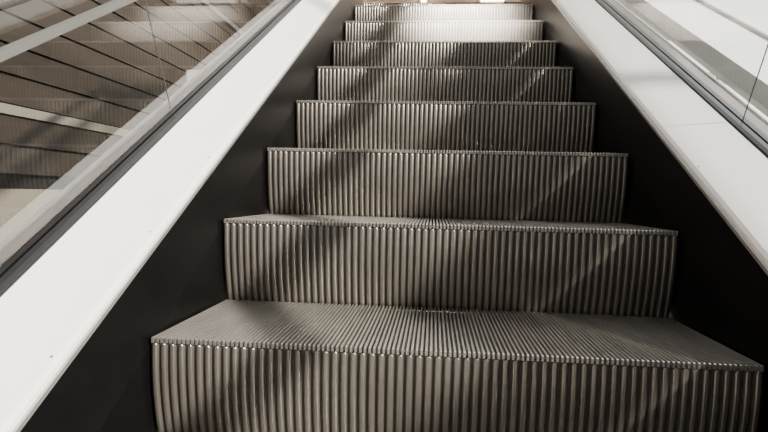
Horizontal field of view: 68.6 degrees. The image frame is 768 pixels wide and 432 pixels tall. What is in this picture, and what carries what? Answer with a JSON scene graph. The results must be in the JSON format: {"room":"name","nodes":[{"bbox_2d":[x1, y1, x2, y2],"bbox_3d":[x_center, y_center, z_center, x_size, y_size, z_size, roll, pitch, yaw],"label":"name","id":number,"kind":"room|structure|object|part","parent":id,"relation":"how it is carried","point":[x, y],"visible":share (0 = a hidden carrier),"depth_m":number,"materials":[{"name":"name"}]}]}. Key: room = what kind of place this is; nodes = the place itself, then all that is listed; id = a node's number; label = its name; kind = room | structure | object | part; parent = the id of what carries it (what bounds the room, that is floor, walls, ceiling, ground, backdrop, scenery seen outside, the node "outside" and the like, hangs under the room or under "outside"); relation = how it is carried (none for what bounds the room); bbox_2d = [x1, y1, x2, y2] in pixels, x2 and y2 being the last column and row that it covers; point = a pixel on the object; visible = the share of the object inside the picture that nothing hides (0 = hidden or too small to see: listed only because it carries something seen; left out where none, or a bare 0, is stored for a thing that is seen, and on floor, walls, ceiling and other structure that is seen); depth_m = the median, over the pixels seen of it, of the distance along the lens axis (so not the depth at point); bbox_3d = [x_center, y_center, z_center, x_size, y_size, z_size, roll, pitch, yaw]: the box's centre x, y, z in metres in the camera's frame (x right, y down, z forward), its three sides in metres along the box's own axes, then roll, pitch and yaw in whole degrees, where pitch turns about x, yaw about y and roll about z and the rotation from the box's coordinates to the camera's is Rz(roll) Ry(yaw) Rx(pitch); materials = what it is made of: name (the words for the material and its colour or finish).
{"room":"escalator","nodes":[
{"label":"escalator","id":0,"kind":"room"},
{"bbox_2d":[0,0,281,189],"bbox_3d":[-2.213,-1.490,4.330,0.115,5.350,13.500,2,2,5],"label":"wall","id":1,"kind":"structure","parent":0,"point":[105,70],"depth_m":4.18,"materials":[{"name":"brown wood"}]},
{"bbox_2d":[0,189,60,242],"bbox_3d":[-2.212,0.492,4.402,0.050,1.385,13.500,2,2,5],"label":"trim","id":2,"kind":"structure","parent":1,"relation":"attached to","point":[17,206],"depth_m":3.47,"materials":[{"name":"beige paint"}]},
{"bbox_2d":[0,102,130,136],"bbox_3d":[-2.185,-0.677,4.358,0.050,0.059,13.500,2,2,5],"label":"trim","id":3,"kind":"structure","parent":1,"relation":"attached to","point":[6,109],"depth_m":3.81,"materials":[{"name":"paint"}]},
{"bbox_2d":[373,0,510,221],"bbox_3d":[1.017,-1.667,10.870,5.200,5.350,0.100,2,2,5],"label":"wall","id":4,"kind":"structure","parent":0,"point":[376,1],"depth_m":10.76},
{"bbox_2d":[479,0,505,1],"bbox_3d":[2.038,-4.089,10.570,0.500,0.220,0.140,2,2,5],"label":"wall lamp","id":5,"kind":"object","parent":4,"relation":"attached to","point":[479,0],"visible":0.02,"depth_m":10.52,"materials":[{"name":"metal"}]},
{"bbox_2d":[185,70,713,81],"bbox_3d":[0.775,-1.382,8.196,5.200,0.300,5.285,2,2,5],"label":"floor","id":6,"kind":"structure","parent":0,"point":[190,73],"depth_m":5.78,"materials":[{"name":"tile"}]},
{"bbox_2d":[625,0,767,38],"bbox_3d":[1.417,-0.111,2.315,0.010,2.582,6.603,2,2,5],"label":"trim","id":7,"kind":"structure","parent":6,"relation":"attached to","point":[748,26],"depth_m":2.29,"materials":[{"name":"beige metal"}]},
{"bbox_2d":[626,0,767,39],"bbox_3d":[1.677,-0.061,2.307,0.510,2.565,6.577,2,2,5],"label":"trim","id":8,"kind":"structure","parent":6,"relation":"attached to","point":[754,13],"depth_m":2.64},
{"bbox_2d":[617,0,767,116],"bbox_3d":[1.298,-0.108,2.329,0.230,2.570,6.597,2,2,5],"label":"wall","id":9,"kind":"structure","parent":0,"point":[733,53],"depth_m":2.11,"materials":[{"name":"white paint"}]},
{"bbox_3d":[0.356,1.302,4.205,5.200,0.100,13.500,2,2,5],"label":"floor","id":10,"kind":"structure","parent":0,"visible":0},
{"bbox_2d":[0,0,244,61],"bbox_3d":[-1.435,-0.213,2.563,0.040,2.533,6.604,2,2,5],"label":"trim","id":11,"kind":"structure","parent":10,"relation":"on","point":[26,43],"depth_m":2.53,"materials":[{"name":"paint"}]},
{"bbox_2d":[0,0,372,431],"bbox_3d":[-0.405,-0.258,2.284,0.251,3.869,6.980,2,2,5],"label":"balustrade","id":12,"kind":"object","parent":10,"relation":"on","point":[131,249],"visible":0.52,"depth_m":1.07,"materials":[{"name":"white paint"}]},
{"bbox_3d":[-0.512,-0.222,2.473,0.006,2.530,6.620,2,2,5],"label":"edge trim","id":13,"kind":"part","parent":12,"relation":"part of","materials":[{"name":"metal"}]},
{"bbox_2d":[354,4,532,21],"bbox_3d":[0.343,-1.098,3.344,1.000,0.200,0.355,2,2,5],"label":"step","id":14,"kind":"structure","parent":12,"relation":"attached to","point":[489,12],"depth_m":3.17,"materials":[{"name":"metal"}]},
{"bbox_2d":[363,1,523,5],"bbox_3d":[0.378,-1.246,3.689,1.000,0.200,0.355,2,2,5],"label":"step","id":15,"kind":"structure","parent":12,"relation":"attached to","point":[420,2],"depth_m":3.51,"materials":[{"name":"metal"}]},
{"bbox_2d":[345,20,542,41],"bbox_3d":[0.310,-0.896,3.023,1.000,0.200,0.355,2,2,5],"label":"step","id":16,"kind":"structure","parent":12,"relation":"attached to","point":[515,30],"depth_m":2.85,"materials":[{"name":"metal"}]},
{"bbox_2d":[333,40,555,68],"bbox_3d":[0.277,-0.694,2.703,1.000,0.200,0.355,2,2,5],"label":"step","id":17,"kind":"structure","parent":12,"relation":"attached to","point":[532,53],"depth_m":2.53,"materials":[{"name":"metal"}]},
{"bbox_2d":[317,66,572,103],"bbox_3d":[0.243,-0.492,2.383,1.000,0.200,0.355,2,2,5],"label":"step","id":18,"kind":"structure","parent":12,"relation":"attached to","point":[349,83],"depth_m":2.21,"materials":[{"name":"metal"}]},
{"bbox_2d":[296,100,595,152],"bbox_3d":[0.210,-0.291,2.062,1.000,0.200,0.355,2,2,5],"label":"step","id":19,"kind":"structure","parent":12,"relation":"attached to","point":[545,127],"depth_m":1.89,"materials":[{"name":"metal"}]},
{"bbox_2d":[267,148,627,222],"bbox_3d":[0.177,-0.089,1.742,1.000,0.200,0.355,2,2,5],"label":"step","id":20,"kind":"structure","parent":12,"relation":"attached to","point":[526,186],"depth_m":1.57,"materials":[{"name":"metal"}]},
{"bbox_2d":[224,214,677,317],"bbox_3d":[0.143,0.113,1.422,1.000,0.200,0.355,2,2,5],"label":"step","id":21,"kind":"structure","parent":12,"relation":"attached to","point":[557,267],"depth_m":1.26,"materials":[{"name":"metal"}]},
{"bbox_2d":[151,299,763,431],"bbox_3d":[0.110,0.315,1.101,1.000,0.200,0.355,2,2,5],"label":"step","id":22,"kind":"structure","parent":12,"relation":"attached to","point":[232,365],"depth_m":0.95,"materials":[{"name":"metal"}]},
{"bbox_2d":[511,0,767,431],"bbox_3d":[0.851,-0.225,2.174,0.251,3.869,6.980,2,2,5],"label":"balustrade","id":23,"kind":"object","parent":10,"relation":"on","point":[697,151],"visible":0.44,"depth_m":1.31,"materials":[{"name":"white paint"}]},
{"bbox_3d":[0.764,-0.154,2.374,0.007,2.507,6.598,2,2,5],"label":"edge trim","id":24,"kind":"part","parent":23,"relation":"part of","materials":[{"name":"metal"}]},
{"bbox_3d":[0.771,-0.358,1.590,0.135,1.870,3.191,2,2,5],"label":"deck panel","id":25,"kind":"part","parent":23,"relation":"part of","materials":[{"name":"white paint"}]},
{"bbox_3d":[0.988,-0.182,2.342,0.006,2.530,6.620,2,2,5],"label":"edge trim","id":26,"kind":"part","parent":23,"relation":"part of","materials":[{"name":"metal"}]}
]}

